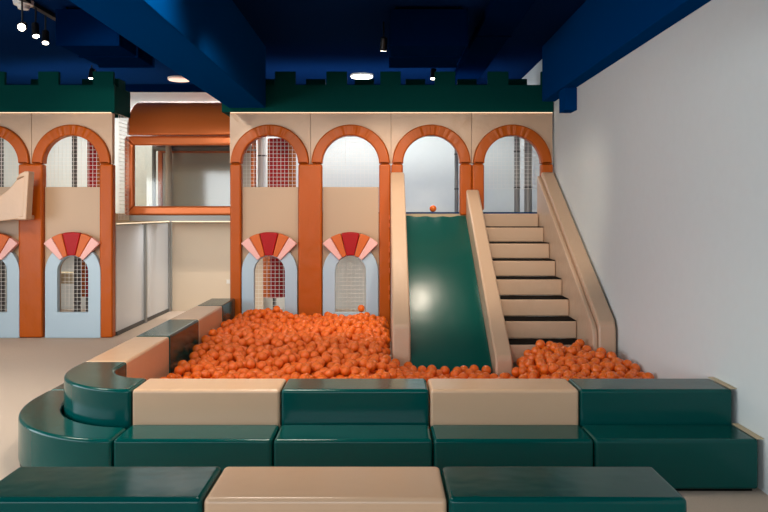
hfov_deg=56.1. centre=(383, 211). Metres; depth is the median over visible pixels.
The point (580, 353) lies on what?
ball
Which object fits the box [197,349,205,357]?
ball
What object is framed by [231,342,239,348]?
ball
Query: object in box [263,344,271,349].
ball
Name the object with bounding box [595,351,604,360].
ball
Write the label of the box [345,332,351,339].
ball
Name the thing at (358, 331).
ball
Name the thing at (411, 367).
ball
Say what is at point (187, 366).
ball
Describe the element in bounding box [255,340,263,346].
ball
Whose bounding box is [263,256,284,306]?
net
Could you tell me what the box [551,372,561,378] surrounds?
ball
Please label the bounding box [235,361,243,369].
ball
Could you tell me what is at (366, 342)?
ball
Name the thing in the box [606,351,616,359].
ball
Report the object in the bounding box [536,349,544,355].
ball
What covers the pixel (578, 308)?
staircase
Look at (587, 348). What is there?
ball
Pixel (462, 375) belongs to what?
ball
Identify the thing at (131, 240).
panel
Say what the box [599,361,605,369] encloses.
ball
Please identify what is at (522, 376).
ball
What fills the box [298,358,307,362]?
ball
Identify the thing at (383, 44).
spotlight
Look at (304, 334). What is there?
ball
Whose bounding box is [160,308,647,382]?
balls
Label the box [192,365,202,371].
ball
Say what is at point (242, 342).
ball
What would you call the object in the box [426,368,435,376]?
ball
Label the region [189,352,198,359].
ball
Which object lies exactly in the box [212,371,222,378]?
ball
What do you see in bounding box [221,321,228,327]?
ball
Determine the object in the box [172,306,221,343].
foam block
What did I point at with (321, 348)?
ball
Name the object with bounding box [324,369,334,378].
ball
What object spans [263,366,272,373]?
ball
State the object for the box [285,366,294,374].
ball
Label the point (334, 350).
ball
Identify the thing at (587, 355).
ball
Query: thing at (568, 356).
ball
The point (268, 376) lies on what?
ball
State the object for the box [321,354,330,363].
ball
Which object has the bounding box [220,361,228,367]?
ball
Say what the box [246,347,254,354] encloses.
ball
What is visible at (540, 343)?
ball
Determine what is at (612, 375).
ball
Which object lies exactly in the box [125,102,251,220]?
bridge
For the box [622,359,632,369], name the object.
ball
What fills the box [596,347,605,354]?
ball
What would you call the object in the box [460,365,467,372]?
ball
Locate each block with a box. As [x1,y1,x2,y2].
[0,467,221,511]
[18,390,125,466]
[52,383,63,389]
[64,362,146,429]
[86,337,168,379]
[114,425,278,471]
[133,379,285,428]
[136,319,198,373]
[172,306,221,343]
[198,298,234,321]
[204,467,446,511]
[274,425,431,466]
[281,379,428,425]
[427,379,577,428]
[430,425,592,477]
[442,467,686,511]
[568,377,736,427]
[582,423,763,490]
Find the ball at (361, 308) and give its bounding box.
[358,305,364,311]
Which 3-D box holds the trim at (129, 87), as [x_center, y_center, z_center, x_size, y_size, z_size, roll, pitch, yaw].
[-2.215,-2.040,11.870,8.770,0.120,0.060,0,0,0]
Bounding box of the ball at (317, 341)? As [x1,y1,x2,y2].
[315,339,322,346]
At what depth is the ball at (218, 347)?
6.91 m
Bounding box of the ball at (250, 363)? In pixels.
[246,359,255,368]
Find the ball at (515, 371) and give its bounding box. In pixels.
[511,367,519,376]
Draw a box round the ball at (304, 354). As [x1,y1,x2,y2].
[300,350,309,358]
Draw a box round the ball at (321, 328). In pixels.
[319,326,324,333]
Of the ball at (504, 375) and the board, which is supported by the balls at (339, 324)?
the ball at (504, 375)
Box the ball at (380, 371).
[376,369,385,375]
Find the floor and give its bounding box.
[0,309,767,511]
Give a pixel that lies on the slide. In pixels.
(446, 307)
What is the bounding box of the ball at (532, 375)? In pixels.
[528,372,538,378]
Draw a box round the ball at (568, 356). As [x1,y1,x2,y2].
[565,355,574,361]
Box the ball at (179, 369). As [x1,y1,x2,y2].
[174,365,184,375]
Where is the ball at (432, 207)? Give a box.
[430,205,435,211]
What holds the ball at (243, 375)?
on the balls at (339, 324)
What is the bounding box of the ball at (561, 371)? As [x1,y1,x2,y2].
[556,369,564,375]
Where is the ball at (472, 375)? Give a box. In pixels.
[468,373,477,378]
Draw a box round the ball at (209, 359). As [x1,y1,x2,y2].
[206,356,214,361]
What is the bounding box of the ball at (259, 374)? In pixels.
[256,371,265,377]
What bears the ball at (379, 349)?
on the balls at (339, 324)
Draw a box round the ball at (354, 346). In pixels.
[350,342,358,351]
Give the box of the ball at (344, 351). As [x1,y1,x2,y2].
[341,348,349,354]
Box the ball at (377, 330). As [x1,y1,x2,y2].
[374,328,381,334]
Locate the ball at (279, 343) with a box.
[275,340,283,347]
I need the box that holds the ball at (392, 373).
[389,371,396,378]
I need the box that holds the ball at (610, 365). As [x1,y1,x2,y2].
[604,362,614,370]
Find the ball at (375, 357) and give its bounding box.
[371,355,379,362]
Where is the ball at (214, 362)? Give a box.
[210,360,218,365]
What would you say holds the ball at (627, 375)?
on the balls at (339, 324)
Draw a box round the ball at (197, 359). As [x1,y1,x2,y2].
[193,357,201,362]
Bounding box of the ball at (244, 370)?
[239,368,248,373]
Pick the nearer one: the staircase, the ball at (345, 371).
the ball at (345, 371)
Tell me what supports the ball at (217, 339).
on the balls at (339, 324)
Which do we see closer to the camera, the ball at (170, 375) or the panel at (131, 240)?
the ball at (170, 375)
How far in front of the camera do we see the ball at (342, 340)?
7.23 m
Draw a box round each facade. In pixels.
[0,112,128,337]
[230,112,552,336]
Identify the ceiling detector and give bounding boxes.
[12,0,33,9]
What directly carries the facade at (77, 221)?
on the floor
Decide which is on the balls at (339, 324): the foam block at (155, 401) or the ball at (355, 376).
the ball at (355, 376)
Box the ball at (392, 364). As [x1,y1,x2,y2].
[389,361,397,368]
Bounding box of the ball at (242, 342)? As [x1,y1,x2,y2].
[237,339,245,346]
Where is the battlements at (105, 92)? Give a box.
[0,72,129,117]
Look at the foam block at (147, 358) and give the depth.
5.77 m
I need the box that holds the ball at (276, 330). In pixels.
[273,328,280,332]
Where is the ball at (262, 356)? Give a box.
[258,352,267,360]
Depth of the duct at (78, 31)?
7.30 m
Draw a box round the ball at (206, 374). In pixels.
[201,370,210,378]
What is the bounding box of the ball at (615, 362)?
[612,359,621,365]
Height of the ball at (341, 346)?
0.091 m
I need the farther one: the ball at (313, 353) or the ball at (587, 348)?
the ball at (313, 353)
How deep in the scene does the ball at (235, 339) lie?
7.23 m
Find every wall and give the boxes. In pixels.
[4,92,513,308]
[515,0,767,494]
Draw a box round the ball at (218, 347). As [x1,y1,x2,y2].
[213,344,222,351]
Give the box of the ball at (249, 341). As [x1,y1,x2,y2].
[246,338,254,345]
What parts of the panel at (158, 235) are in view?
rail, edge post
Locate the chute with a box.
[0,171,33,220]
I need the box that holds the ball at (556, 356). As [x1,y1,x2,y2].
[551,353,559,361]
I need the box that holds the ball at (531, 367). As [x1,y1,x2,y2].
[527,365,537,372]
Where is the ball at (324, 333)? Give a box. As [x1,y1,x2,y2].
[321,331,329,336]
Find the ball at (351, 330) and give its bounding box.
[346,328,353,333]
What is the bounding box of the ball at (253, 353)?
[248,351,256,357]
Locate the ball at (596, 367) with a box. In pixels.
[591,364,601,372]
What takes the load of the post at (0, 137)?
on the platform at (117, 215)
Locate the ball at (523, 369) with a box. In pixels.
[519,366,527,374]
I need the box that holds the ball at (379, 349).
[374,345,381,353]
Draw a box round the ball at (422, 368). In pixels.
[417,365,426,371]
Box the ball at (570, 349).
[566,346,575,354]
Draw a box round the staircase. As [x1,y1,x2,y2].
[483,172,615,362]
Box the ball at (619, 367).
[614,364,625,372]
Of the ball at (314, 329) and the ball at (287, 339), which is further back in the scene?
the ball at (314, 329)
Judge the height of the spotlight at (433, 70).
0.200 m
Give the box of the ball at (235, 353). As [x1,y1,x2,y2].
[233,351,241,359]
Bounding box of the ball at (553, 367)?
[548,363,558,373]
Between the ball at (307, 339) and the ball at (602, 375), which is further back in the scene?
the ball at (307, 339)
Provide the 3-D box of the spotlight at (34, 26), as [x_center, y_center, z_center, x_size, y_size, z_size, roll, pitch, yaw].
[-3.518,-1.909,7.268,0.077,0.303,0.111,0,0,-43]
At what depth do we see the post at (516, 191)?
10.07 m
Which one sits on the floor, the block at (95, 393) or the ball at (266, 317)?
the block at (95, 393)
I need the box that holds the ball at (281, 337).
[277,334,285,341]
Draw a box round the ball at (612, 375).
[606,371,617,378]
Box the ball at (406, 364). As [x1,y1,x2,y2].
[404,361,412,367]
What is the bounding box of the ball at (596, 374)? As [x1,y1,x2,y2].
[590,371,599,378]
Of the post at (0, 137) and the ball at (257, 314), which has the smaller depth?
the ball at (257, 314)
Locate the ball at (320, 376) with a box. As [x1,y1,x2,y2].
[317,375,326,378]
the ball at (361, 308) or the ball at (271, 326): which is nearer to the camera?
the ball at (271, 326)
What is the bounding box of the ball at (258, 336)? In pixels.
[254,334,262,339]
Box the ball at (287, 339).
[284,336,291,344]
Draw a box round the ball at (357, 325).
[354,322,361,328]
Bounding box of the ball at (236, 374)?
[233,372,240,378]
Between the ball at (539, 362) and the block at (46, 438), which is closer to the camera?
the block at (46, 438)
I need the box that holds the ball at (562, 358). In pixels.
[558,356,565,362]
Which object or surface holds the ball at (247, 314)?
on the balls at (339, 324)
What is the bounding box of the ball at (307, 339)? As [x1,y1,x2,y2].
[303,336,311,343]
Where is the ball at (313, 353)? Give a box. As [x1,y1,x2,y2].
[310,351,318,358]
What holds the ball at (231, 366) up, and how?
on the balls at (339, 324)
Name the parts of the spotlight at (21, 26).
stem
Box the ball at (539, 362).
[536,359,545,368]
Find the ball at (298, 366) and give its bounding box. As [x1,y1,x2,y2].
[294,363,303,372]
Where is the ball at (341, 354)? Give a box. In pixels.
[337,352,343,359]
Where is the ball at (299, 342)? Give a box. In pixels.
[296,340,303,346]
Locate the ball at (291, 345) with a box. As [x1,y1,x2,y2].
[289,343,296,348]
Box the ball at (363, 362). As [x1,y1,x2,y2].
[359,359,368,367]
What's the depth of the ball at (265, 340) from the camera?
7.24 m
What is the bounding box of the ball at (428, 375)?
[424,372,433,379]
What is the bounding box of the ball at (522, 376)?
[519,375,527,378]
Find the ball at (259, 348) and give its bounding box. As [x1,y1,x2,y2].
[256,346,264,352]
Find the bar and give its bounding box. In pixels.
[267,133,513,136]
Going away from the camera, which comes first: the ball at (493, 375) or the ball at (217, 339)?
the ball at (493, 375)
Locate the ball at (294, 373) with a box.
[290,372,299,376]
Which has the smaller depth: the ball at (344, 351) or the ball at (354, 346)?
the ball at (344, 351)
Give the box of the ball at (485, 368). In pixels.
[482,365,490,373]
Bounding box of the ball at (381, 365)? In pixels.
[377,362,386,369]
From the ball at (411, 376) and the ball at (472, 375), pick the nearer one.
the ball at (411, 376)
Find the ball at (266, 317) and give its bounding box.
[264,314,270,320]
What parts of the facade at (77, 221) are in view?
infill panel, light strip, infill panel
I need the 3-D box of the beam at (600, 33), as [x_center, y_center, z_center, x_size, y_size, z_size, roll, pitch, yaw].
[2.087,-1.750,3.065,0.165,0.700,12.130,0,0,0]
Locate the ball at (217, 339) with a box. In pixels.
[214,336,222,344]
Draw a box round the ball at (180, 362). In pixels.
[177,360,186,365]
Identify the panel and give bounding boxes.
[115,223,146,335]
[147,222,170,321]
[172,221,263,310]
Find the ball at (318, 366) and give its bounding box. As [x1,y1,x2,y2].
[314,363,323,371]
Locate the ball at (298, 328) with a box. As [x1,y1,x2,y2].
[296,326,303,331]
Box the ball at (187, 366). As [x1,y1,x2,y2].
[181,363,190,372]
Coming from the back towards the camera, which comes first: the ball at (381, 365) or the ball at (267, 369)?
the ball at (381, 365)
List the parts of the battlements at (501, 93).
panel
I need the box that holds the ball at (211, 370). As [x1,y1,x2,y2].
[208,367,216,376]
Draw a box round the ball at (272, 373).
[268,371,276,375]
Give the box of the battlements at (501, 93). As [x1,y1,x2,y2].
[222,72,552,116]
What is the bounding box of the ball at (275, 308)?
[273,306,279,312]
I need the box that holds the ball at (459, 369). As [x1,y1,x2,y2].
[453,367,461,372]
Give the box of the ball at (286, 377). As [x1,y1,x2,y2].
[281,374,290,380]
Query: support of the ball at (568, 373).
on the balls at (339, 324)
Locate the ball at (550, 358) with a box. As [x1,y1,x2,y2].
[546,356,555,363]
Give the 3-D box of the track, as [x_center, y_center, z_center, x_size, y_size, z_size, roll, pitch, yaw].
[-3.520,-2.079,7.300,0.060,0.038,1.800,0,0,0]
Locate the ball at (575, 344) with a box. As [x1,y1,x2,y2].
[571,342,580,347]
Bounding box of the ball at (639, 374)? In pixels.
[637,371,644,376]
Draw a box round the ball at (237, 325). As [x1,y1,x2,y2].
[234,323,240,329]
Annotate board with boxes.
[61,272,73,283]
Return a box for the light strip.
[117,221,168,223]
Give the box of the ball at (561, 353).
[555,350,563,356]
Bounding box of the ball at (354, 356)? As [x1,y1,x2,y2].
[350,353,359,359]
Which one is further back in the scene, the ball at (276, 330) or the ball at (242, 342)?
the ball at (276, 330)
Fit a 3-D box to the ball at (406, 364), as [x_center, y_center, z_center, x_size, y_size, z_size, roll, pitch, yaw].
[0.231,1.475,6.882,0.091,0.091,0.091,0,0,0]
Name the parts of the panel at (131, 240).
rail, edge post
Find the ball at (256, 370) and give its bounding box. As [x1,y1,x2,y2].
[252,368,260,374]
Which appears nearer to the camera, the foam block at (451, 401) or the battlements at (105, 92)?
the foam block at (451, 401)
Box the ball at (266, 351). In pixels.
[261,349,270,357]
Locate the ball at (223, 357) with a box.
[218,354,227,362]
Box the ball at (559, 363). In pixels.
[555,360,564,366]
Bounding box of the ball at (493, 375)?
[489,373,498,378]
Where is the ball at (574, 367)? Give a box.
[570,364,580,372]
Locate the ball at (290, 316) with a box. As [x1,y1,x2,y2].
[287,313,293,318]
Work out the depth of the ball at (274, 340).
7.25 m
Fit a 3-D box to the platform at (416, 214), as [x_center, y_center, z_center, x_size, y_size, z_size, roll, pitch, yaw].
[0.110,0.801,10.580,4.060,1.598,2.560,0,0,0]
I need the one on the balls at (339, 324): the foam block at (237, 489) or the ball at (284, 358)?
the ball at (284, 358)
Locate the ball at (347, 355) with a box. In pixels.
[344,353,351,359]
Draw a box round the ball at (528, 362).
[525,359,534,367]
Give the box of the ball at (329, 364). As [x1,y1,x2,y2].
[326,362,334,368]
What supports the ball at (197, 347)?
on the balls at (339, 324)
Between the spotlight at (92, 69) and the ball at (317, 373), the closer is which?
the ball at (317, 373)
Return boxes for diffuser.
[169,78,188,81]
[351,75,371,78]
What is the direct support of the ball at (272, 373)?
on the balls at (339, 324)
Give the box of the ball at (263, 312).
[259,309,266,316]
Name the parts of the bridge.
frame, post, rail, frame, pane, frame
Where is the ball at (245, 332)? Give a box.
[242,330,248,337]
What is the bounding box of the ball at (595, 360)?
[590,357,600,364]
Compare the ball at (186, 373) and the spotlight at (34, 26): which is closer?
the ball at (186, 373)
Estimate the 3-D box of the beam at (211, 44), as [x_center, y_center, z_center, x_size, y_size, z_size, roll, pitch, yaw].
[-1.735,-1.710,3.065,0.470,0.780,12.130,0,0,0]
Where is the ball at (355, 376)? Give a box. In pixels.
[352,375,361,378]
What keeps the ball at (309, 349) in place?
on the balls at (339, 324)
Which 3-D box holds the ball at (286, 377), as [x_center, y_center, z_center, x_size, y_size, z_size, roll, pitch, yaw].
[-0.819,1.411,6.059,0.091,0.091,0.091,0,0,0]
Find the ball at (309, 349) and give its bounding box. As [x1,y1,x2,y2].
[306,346,314,352]
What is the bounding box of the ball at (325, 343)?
[321,340,329,348]
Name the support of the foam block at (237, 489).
on the floor
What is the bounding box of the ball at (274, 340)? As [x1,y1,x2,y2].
[271,338,278,345]
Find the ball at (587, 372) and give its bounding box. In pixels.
[580,369,590,376]
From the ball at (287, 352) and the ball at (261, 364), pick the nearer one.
the ball at (261, 364)
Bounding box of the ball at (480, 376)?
[477,374,486,378]
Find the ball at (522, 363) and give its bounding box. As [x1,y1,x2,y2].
[519,361,524,367]
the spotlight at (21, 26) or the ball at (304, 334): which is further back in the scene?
the ball at (304, 334)
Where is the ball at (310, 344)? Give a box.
[307,342,315,347]
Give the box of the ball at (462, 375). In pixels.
[458,372,467,378]
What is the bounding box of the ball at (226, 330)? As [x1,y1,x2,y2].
[223,328,230,332]
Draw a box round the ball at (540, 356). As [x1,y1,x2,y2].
[535,355,544,361]
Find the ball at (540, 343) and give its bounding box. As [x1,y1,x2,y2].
[536,339,544,348]
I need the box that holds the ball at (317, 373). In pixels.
[313,371,323,378]
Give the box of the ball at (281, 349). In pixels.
[277,347,284,355]
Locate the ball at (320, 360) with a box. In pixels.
[315,358,324,365]
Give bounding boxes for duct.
[56,7,154,67]
[389,7,467,67]
[454,0,534,84]
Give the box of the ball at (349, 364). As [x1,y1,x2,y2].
[344,361,353,367]
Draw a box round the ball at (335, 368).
[330,365,339,374]
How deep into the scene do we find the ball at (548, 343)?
6.81 m
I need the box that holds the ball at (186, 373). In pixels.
[182,371,191,376]
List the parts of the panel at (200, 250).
light strip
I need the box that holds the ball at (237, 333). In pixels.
[234,330,241,337]
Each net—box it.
[82,260,87,311]
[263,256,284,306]
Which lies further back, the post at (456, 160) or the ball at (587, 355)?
the post at (456, 160)
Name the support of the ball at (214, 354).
on the balls at (339, 324)
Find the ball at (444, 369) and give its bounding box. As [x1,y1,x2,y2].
[440,366,449,374]
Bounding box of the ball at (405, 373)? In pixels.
[403,371,411,376]
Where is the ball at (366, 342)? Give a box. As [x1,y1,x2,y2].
[362,340,369,348]
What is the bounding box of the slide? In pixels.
[390,172,512,375]
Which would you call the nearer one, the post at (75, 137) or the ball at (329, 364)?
the ball at (329, 364)
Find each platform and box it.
[115,213,143,222]
[406,212,536,295]
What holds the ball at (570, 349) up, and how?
on the balls at (339, 324)
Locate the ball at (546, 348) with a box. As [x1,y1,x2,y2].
[542,346,550,351]
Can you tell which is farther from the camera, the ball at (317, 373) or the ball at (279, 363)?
the ball at (279, 363)
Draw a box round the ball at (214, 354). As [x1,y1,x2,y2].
[209,351,218,359]
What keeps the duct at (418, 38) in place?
hanging from the ceiling
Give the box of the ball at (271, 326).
[268,324,275,329]
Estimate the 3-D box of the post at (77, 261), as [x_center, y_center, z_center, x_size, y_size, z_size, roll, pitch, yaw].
[-4.427,0.869,10.400,0.098,1.456,0.098,0,0,0]
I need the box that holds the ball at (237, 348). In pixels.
[234,346,243,351]
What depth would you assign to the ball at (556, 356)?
6.40 m
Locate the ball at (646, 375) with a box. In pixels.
[642,372,653,378]
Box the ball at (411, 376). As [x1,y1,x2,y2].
[406,374,415,378]
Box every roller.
[87,141,99,186]
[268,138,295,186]
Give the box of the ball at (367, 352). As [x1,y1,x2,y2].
[361,350,370,355]
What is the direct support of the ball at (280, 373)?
on the balls at (339, 324)
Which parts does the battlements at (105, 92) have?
panel, panel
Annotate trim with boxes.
[7,84,486,91]
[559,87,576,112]
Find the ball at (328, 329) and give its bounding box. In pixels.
[324,327,331,334]
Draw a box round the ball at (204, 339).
[201,336,209,342]
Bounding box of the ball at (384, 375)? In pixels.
[381,372,390,378]
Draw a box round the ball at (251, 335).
[246,332,253,337]
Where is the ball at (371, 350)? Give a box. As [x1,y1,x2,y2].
[368,347,376,354]
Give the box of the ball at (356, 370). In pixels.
[351,367,360,374]
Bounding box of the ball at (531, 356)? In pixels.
[527,353,535,362]
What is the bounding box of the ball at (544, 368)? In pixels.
[540,364,549,373]
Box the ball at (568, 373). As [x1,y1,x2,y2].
[563,370,573,378]
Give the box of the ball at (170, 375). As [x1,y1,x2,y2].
[166,373,176,378]
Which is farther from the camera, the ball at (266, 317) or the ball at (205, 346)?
the ball at (266, 317)
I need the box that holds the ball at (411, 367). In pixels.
[408,365,416,370]
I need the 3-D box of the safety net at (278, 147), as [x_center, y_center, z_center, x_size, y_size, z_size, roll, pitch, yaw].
[-1.431,-0.659,10.100,0.400,1.321,0.400,0,0,0]
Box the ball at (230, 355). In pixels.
[224,352,232,361]
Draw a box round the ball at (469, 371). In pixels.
[465,368,473,375]
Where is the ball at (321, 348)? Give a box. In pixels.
[317,345,326,354]
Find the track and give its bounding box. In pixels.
[20,0,55,20]
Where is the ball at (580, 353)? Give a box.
[576,351,583,357]
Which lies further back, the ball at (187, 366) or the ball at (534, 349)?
the ball at (534, 349)
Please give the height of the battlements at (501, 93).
0.518 m
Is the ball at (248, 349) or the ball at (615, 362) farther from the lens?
the ball at (248, 349)
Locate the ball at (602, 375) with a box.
[598,372,605,378]
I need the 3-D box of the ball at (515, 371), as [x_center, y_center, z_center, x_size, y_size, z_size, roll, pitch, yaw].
[1.214,1.466,6.601,0.091,0.091,0.091,0,0,0]
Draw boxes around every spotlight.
[17,0,27,31]
[31,8,39,37]
[41,15,48,44]
[88,65,95,78]
[380,22,386,51]
[430,68,435,79]
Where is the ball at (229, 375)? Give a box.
[225,373,234,378]
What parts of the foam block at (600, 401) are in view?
edge strip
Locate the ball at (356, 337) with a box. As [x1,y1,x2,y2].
[352,334,360,341]
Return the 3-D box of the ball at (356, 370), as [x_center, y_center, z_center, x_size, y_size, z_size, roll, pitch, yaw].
[-0.243,1.386,6.233,0.091,0.091,0.091,0,0,0]
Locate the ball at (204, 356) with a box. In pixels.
[201,354,208,358]
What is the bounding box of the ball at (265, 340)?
[261,337,269,344]
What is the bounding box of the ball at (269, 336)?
[265,333,273,341]
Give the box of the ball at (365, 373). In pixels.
[359,371,368,376]
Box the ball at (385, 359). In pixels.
[380,356,388,363]
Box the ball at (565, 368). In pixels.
[560,366,569,370]
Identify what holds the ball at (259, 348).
on the balls at (339, 324)
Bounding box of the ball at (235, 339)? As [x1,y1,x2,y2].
[232,337,239,342]
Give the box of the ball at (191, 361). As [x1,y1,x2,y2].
[187,359,196,364]
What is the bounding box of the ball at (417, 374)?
[414,372,421,377]
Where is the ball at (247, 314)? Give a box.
[242,312,249,316]
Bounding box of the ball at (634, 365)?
[629,363,640,371]
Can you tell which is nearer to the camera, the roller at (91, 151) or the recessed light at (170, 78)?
the roller at (91, 151)
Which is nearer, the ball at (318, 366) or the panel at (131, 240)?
the ball at (318, 366)
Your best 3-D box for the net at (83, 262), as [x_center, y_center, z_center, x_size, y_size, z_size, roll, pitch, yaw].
[-4.159,0.898,10.100,0.169,1.397,0.169,0,0,0]
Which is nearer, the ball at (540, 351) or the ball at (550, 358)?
the ball at (550, 358)
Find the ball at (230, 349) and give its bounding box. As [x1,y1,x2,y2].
[225,346,233,352]
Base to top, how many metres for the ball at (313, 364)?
0.091 m
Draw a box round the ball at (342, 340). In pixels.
[339,337,347,343]
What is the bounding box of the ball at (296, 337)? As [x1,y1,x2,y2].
[292,334,300,342]
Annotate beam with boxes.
[69,0,265,107]
[542,0,710,100]
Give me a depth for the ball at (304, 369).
6.23 m
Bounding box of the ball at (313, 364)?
[311,362,318,371]
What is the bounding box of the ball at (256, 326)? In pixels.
[253,324,260,329]
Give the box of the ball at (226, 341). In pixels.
[223,339,230,344]
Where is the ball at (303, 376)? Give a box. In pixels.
[299,374,309,378]
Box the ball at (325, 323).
[322,321,329,326]
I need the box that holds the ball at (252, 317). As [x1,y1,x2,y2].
[249,315,255,320]
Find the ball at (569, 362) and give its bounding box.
[565,359,574,368]
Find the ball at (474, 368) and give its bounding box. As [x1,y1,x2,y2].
[470,365,478,371]
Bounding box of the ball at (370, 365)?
[366,361,375,371]
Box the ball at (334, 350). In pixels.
[331,348,340,353]
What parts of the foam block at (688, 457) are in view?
edge strip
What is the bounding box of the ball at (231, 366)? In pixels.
[227,362,237,370]
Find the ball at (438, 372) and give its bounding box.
[435,369,442,376]
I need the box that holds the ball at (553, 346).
[550,343,559,351]
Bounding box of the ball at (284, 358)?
[279,355,288,363]
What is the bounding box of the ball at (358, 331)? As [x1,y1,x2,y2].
[354,329,361,333]
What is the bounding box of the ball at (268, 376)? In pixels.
[263,374,272,378]
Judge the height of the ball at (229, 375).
0.091 m
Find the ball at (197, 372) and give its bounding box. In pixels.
[192,370,202,378]
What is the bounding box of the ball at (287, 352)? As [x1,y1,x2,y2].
[284,349,292,355]
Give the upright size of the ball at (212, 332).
0.091 m
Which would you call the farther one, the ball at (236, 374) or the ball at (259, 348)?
the ball at (259, 348)
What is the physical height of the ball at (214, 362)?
0.091 m
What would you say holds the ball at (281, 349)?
on the balls at (339, 324)
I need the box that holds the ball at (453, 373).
[450,370,459,376]
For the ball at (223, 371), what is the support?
on the balls at (339, 324)
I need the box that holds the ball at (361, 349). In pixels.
[358,347,366,353]
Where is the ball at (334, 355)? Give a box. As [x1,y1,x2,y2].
[331,353,339,360]
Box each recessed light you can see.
[168,76,188,81]
[350,72,372,78]
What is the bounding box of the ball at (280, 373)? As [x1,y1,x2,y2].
[276,370,284,376]
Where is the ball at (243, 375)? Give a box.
[238,373,248,378]
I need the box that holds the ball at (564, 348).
[561,346,567,355]
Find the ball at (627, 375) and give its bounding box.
[624,373,634,378]
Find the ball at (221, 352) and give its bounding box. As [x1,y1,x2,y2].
[218,350,226,356]
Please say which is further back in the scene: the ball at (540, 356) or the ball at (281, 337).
the ball at (281, 337)
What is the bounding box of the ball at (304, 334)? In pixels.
[301,332,309,339]
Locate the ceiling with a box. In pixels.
[0,0,585,83]
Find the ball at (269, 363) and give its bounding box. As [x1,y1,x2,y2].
[265,360,271,366]
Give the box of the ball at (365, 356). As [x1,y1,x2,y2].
[361,354,369,359]
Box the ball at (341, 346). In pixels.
[339,344,346,348]
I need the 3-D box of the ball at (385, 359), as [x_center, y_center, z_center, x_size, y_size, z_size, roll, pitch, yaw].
[0.005,1.380,6.660,0.091,0.091,0.091,0,0,0]
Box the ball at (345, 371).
[340,366,350,376]
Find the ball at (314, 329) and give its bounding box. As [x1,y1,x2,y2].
[311,327,319,332]
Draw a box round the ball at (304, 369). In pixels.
[301,365,310,373]
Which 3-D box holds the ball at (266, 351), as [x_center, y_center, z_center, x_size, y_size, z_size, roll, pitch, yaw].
[-1.111,1.330,6.761,0.091,0.091,0.091,0,0,0]
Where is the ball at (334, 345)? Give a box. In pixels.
[330,343,338,347]
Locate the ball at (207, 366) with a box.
[204,363,213,369]
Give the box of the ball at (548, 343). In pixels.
[545,341,553,346]
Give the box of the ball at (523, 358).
[519,356,526,361]
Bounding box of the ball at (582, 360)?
[577,357,586,363]
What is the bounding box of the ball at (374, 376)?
[371,374,380,378]
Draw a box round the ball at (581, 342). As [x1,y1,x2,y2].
[575,339,584,347]
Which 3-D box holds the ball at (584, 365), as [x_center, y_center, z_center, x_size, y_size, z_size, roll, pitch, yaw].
[1.701,1.316,6.060,0.091,0.091,0.091,0,0,0]
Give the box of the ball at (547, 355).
[544,353,551,360]
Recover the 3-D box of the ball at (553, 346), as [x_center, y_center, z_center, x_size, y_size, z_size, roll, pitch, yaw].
[1.585,1.257,6.682,0.091,0.091,0.091,0,0,0]
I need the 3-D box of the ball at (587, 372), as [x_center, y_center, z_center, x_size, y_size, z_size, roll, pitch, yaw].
[1.673,1.347,5.978,0.091,0.091,0.091,0,0,0]
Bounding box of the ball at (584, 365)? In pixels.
[581,363,591,371]
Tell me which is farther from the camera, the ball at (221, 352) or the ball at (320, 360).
the ball at (221, 352)
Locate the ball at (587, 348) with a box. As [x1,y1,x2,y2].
[582,345,591,351]
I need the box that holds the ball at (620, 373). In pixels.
[616,371,624,376]
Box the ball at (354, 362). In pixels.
[351,360,358,366]
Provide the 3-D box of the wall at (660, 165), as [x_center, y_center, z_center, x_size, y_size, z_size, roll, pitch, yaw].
[2.220,-0.250,4.450,0.100,3.700,14.900,0,0,0]
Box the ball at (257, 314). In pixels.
[254,312,261,318]
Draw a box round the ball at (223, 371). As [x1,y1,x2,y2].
[218,369,226,375]
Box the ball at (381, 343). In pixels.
[377,341,383,347]
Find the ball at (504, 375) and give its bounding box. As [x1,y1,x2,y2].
[499,373,508,378]
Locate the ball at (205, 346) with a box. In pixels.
[200,343,208,350]
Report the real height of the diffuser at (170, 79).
0.015 m
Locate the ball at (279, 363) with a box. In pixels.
[274,359,283,368]
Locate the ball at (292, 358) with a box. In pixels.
[288,354,296,362]
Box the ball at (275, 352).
[271,349,280,357]
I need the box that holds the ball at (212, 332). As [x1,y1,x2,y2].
[208,329,216,336]
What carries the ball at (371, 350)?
on the balls at (339, 324)
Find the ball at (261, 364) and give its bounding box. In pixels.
[257,361,266,369]
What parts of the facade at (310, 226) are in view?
infill panel, infill panel, light strip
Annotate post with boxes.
[0,137,3,186]
[0,260,5,311]
[72,136,76,186]
[74,256,80,311]
[252,141,255,186]
[257,137,266,186]
[454,149,458,211]
[514,136,519,211]
[524,140,531,211]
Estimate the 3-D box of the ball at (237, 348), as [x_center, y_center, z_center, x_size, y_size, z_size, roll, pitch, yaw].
[-1.395,1.331,6.928,0.091,0.091,0.091,0,0,0]
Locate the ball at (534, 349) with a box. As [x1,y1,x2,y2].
[531,346,539,354]
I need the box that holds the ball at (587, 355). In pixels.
[582,352,592,361]
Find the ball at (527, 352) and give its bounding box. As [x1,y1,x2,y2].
[523,349,531,356]
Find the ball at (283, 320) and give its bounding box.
[279,317,286,322]
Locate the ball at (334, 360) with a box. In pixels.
[331,357,340,363]
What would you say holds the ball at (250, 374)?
on the balls at (339, 324)
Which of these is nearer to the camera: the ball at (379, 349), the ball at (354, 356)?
the ball at (354, 356)
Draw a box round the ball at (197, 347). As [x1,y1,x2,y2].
[192,344,201,351]
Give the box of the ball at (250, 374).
[246,371,255,378]
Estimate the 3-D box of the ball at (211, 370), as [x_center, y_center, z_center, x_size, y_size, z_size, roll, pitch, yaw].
[-1.490,1.392,6.248,0.091,0.091,0.091,0,0,0]
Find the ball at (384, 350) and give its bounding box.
[381,348,387,354]

